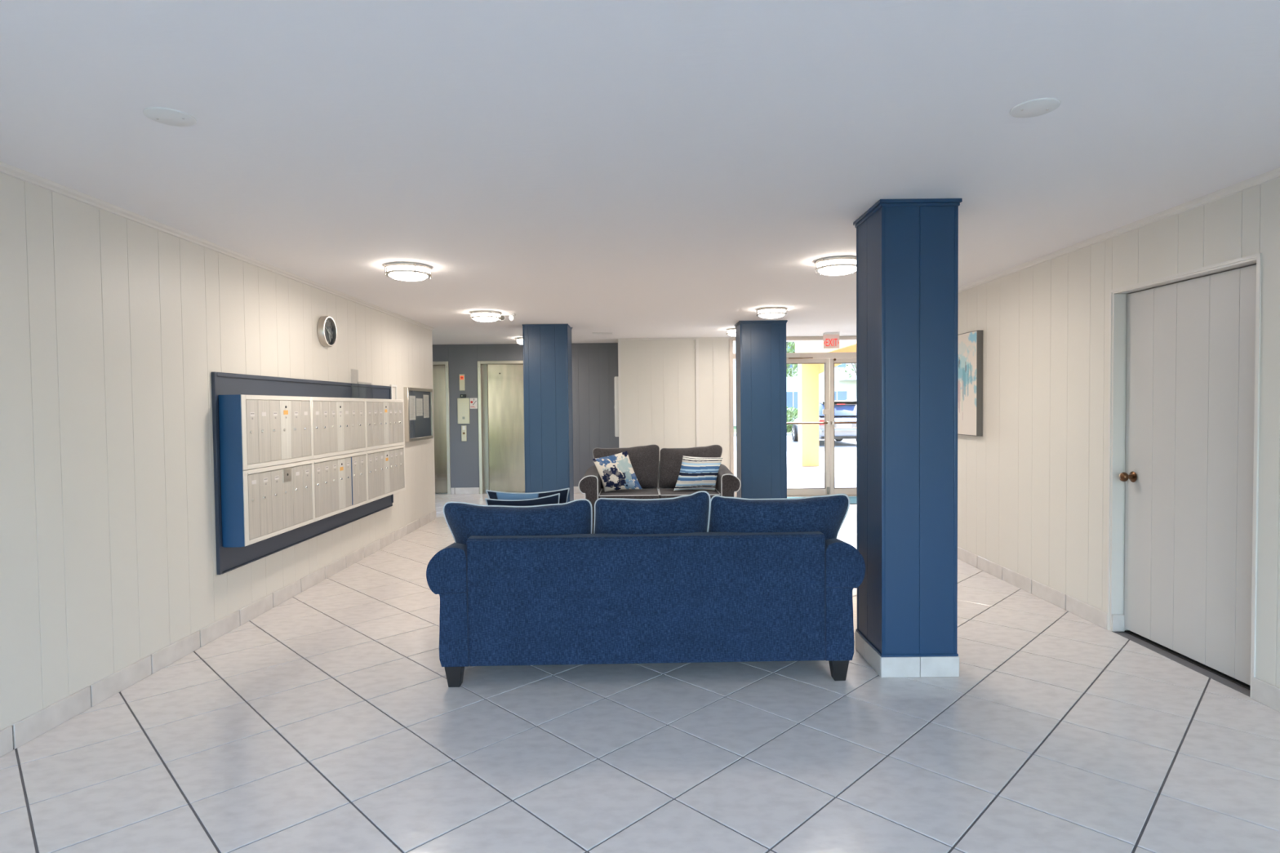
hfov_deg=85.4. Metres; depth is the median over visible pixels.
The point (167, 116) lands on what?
cover plate
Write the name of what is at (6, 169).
trim
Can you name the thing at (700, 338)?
trim
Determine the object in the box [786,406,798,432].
hedge
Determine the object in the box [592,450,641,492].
throw pillow
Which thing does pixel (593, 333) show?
ceiling vent
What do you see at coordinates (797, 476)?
paving
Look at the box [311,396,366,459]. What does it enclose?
bank
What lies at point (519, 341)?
diffuser
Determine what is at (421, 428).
notice board
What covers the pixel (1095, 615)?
baseboard
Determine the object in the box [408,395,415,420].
notice
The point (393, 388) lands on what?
wall bracket
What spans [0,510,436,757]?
baseboard
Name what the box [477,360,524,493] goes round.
door
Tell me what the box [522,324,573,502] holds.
column
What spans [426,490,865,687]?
sofa
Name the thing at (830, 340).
exit sign
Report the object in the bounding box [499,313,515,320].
spotlight
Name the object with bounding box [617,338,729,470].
wall
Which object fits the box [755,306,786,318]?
ceiling light
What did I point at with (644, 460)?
cushion
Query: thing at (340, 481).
bank
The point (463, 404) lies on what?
intercom panel
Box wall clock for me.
[316,315,337,346]
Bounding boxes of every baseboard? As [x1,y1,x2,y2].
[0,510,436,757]
[450,487,479,493]
[573,486,581,493]
[957,546,1107,629]
[1251,676,1279,711]
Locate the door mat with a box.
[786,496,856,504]
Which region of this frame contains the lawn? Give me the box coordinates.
[733,426,791,433]
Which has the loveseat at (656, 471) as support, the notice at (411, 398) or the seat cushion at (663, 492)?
the seat cushion at (663, 492)
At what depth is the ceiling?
2.62 m
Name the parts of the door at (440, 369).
sill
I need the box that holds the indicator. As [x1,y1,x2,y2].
[459,373,465,391]
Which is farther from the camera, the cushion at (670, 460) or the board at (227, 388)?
the cushion at (670, 460)
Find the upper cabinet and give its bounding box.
[613,376,618,436]
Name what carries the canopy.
on the paving
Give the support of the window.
in the wall at (673, 393)
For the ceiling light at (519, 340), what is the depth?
10.36 m
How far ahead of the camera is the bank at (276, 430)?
4.73 m
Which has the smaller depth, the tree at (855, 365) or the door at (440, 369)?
the door at (440, 369)
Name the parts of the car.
number plate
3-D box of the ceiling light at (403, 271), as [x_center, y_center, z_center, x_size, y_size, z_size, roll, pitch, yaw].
[-1.677,-1.110,5.020,0.322,0.099,0.322,-1,2,0]
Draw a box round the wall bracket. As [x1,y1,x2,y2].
[389,384,397,399]
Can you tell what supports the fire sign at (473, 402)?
attached to the wall at (594, 365)
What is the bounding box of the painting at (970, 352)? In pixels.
[957,329,982,435]
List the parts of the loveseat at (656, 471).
armrest, armrest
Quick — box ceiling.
[0,0,1279,344]
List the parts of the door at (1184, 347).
knob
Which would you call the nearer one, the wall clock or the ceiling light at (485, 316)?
the wall clock
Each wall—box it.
[0,173,435,730]
[432,342,618,488]
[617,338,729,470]
[957,177,1279,688]
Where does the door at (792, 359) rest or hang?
attached to the window
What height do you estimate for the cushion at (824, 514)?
0.480 m
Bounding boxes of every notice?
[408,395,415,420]
[416,398,422,416]
[423,395,429,417]
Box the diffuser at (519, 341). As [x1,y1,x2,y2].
[516,338,523,344]
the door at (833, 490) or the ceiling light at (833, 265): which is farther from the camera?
the door at (833, 490)
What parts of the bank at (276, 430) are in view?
mailbox door, mailbox door, mailbox door, mailbox door, mailbox door, mailbox door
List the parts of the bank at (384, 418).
mailbox door, mailbox door, mailbox door, mailbox door, mailbox door, mailbox door, mailbox door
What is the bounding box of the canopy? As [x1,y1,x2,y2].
[795,341,856,466]
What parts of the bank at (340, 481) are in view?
mailbox door, mailbox door, mailbox door, mailbox door, mailbox door, mailbox door, mailbox door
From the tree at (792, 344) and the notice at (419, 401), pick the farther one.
the tree at (792, 344)
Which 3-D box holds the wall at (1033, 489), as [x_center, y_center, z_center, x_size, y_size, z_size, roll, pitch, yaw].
[2.956,0.048,3.794,0.150,2.440,10.180,-1,2,0]
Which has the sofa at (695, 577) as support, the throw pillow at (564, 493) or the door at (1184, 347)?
the throw pillow at (564, 493)
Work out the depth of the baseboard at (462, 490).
11.42 m
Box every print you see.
[408,399,414,417]
[423,396,428,414]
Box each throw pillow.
[484,493,559,506]
[485,488,569,503]
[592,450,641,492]
[673,456,723,490]
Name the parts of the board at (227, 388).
panel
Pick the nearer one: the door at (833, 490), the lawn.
the door at (833, 490)
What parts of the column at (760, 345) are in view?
corner trim, corner trim, cap moulding, corner trim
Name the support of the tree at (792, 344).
on the lawn
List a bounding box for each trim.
[0,161,434,330]
[618,337,728,340]
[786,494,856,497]
[958,167,1279,292]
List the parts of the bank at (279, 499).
mailbox door, mailbox door, mailbox door, lock plate, mailbox door, mailbox door, mailbox door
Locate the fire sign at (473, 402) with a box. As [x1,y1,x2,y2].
[470,398,477,408]
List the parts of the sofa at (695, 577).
armrest, leg, frame, leg, armrest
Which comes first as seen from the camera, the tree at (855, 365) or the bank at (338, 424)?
the bank at (338, 424)
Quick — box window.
[728,336,856,497]
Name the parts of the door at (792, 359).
closer arm, rail, rail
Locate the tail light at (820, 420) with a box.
[818,419,824,425]
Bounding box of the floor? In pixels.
[0,493,1279,852]
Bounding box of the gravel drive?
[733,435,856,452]
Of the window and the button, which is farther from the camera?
the button
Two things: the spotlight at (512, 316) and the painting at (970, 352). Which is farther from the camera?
the spotlight at (512, 316)
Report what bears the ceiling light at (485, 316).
attached to the ceiling
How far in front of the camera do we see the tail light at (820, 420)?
23.99 m
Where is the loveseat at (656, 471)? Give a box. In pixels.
[577,444,741,533]
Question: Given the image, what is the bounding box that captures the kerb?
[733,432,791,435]
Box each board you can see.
[211,372,393,574]
[403,386,433,441]
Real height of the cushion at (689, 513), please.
0.505 m
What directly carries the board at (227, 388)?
attached to the wall at (114, 330)
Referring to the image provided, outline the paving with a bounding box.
[733,450,856,488]
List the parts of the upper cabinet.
cabinet door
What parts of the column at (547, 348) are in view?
corner trim, cap moulding, corner trim, corner trim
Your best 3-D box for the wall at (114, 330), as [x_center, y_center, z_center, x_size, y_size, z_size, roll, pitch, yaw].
[-2.714,0.107,3.794,0.150,2.440,10.180,-1,2,0]
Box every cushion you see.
[444,500,591,545]
[593,444,658,488]
[594,492,709,533]
[598,488,659,498]
[658,444,722,488]
[658,488,719,499]
[708,495,848,540]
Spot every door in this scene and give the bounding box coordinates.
[432,361,450,494]
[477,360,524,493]
[786,353,830,495]
[829,358,856,494]
[1106,253,1262,698]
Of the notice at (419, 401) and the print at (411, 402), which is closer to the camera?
the print at (411, 402)
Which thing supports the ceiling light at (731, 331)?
attached to the ceiling
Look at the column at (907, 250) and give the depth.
3.55 m
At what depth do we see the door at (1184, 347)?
3.73 m
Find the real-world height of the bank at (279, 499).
0.475 m
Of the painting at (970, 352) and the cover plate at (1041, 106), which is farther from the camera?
the painting at (970, 352)
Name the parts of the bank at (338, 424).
mailbox door, mailbox door, mailbox door, mailbox door, mailbox door, mailbox door, mailbox door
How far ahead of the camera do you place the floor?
2.83 m
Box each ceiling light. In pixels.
[384,262,431,280]
[470,310,501,322]
[515,337,523,344]
[726,328,735,336]
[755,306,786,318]
[814,256,856,275]
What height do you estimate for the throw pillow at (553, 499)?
0.462 m
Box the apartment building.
[733,341,856,426]
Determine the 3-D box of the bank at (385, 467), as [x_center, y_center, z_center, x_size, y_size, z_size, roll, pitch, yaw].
[-2.543,0.447,6.822,0.136,0.475,1.026,-1,2,0]
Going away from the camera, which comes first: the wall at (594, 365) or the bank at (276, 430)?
the bank at (276, 430)
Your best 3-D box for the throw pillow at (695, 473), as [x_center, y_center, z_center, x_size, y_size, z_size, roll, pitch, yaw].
[0.655,0.522,7.772,0.573,0.383,0.191,-1,2,0]
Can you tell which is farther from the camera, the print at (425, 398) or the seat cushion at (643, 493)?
the print at (425, 398)
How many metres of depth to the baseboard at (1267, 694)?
3.19 m
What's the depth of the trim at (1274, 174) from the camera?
3.91 m
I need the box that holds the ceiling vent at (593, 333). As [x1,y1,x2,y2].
[591,332,612,334]
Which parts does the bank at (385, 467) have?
mailbox door, mailbox door, mailbox door, mailbox door, mailbox door, mailbox door, mailbox door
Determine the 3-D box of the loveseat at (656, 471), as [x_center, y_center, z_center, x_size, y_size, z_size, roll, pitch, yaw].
[0.212,0.701,7.910,1.752,0.959,0.895,-1,2,0]
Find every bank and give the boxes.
[240,395,312,470]
[242,459,314,546]
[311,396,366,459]
[312,451,367,521]
[364,444,405,502]
[365,398,404,450]
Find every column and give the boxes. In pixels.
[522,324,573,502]
[734,320,787,498]
[853,198,962,677]
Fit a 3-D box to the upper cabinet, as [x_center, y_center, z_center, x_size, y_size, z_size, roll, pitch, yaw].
[-0.358,-0.312,10.945,0.085,0.935,0.340,-1,2,0]
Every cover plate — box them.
[142,106,196,126]
[1009,97,1061,117]
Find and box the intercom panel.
[457,398,470,423]
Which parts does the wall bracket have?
post, plate, post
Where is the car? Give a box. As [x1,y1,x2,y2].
[791,399,856,441]
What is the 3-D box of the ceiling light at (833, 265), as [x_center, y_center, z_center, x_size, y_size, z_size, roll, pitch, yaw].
[1.418,-1.141,4.970,0.322,0.099,0.322,-1,2,0]
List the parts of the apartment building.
railing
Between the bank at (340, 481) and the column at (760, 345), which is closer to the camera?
the bank at (340, 481)
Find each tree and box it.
[786,341,797,377]
[838,363,856,378]
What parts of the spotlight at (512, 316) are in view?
plate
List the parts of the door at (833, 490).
rail, rail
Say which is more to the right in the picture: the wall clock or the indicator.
the indicator
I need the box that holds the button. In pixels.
[461,425,466,441]
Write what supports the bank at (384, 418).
attached to the board at (227, 388)
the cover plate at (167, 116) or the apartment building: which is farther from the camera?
the apartment building
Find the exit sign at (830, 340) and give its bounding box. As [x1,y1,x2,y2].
[822,333,839,348]
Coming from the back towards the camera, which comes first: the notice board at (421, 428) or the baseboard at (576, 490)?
the baseboard at (576, 490)
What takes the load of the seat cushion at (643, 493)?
on the loveseat at (656, 471)
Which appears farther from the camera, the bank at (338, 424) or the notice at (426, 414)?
the notice at (426, 414)
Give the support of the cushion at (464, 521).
on the sofa at (695, 577)
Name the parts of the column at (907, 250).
corner trim, corner trim, moulding, cap moulding, corner trim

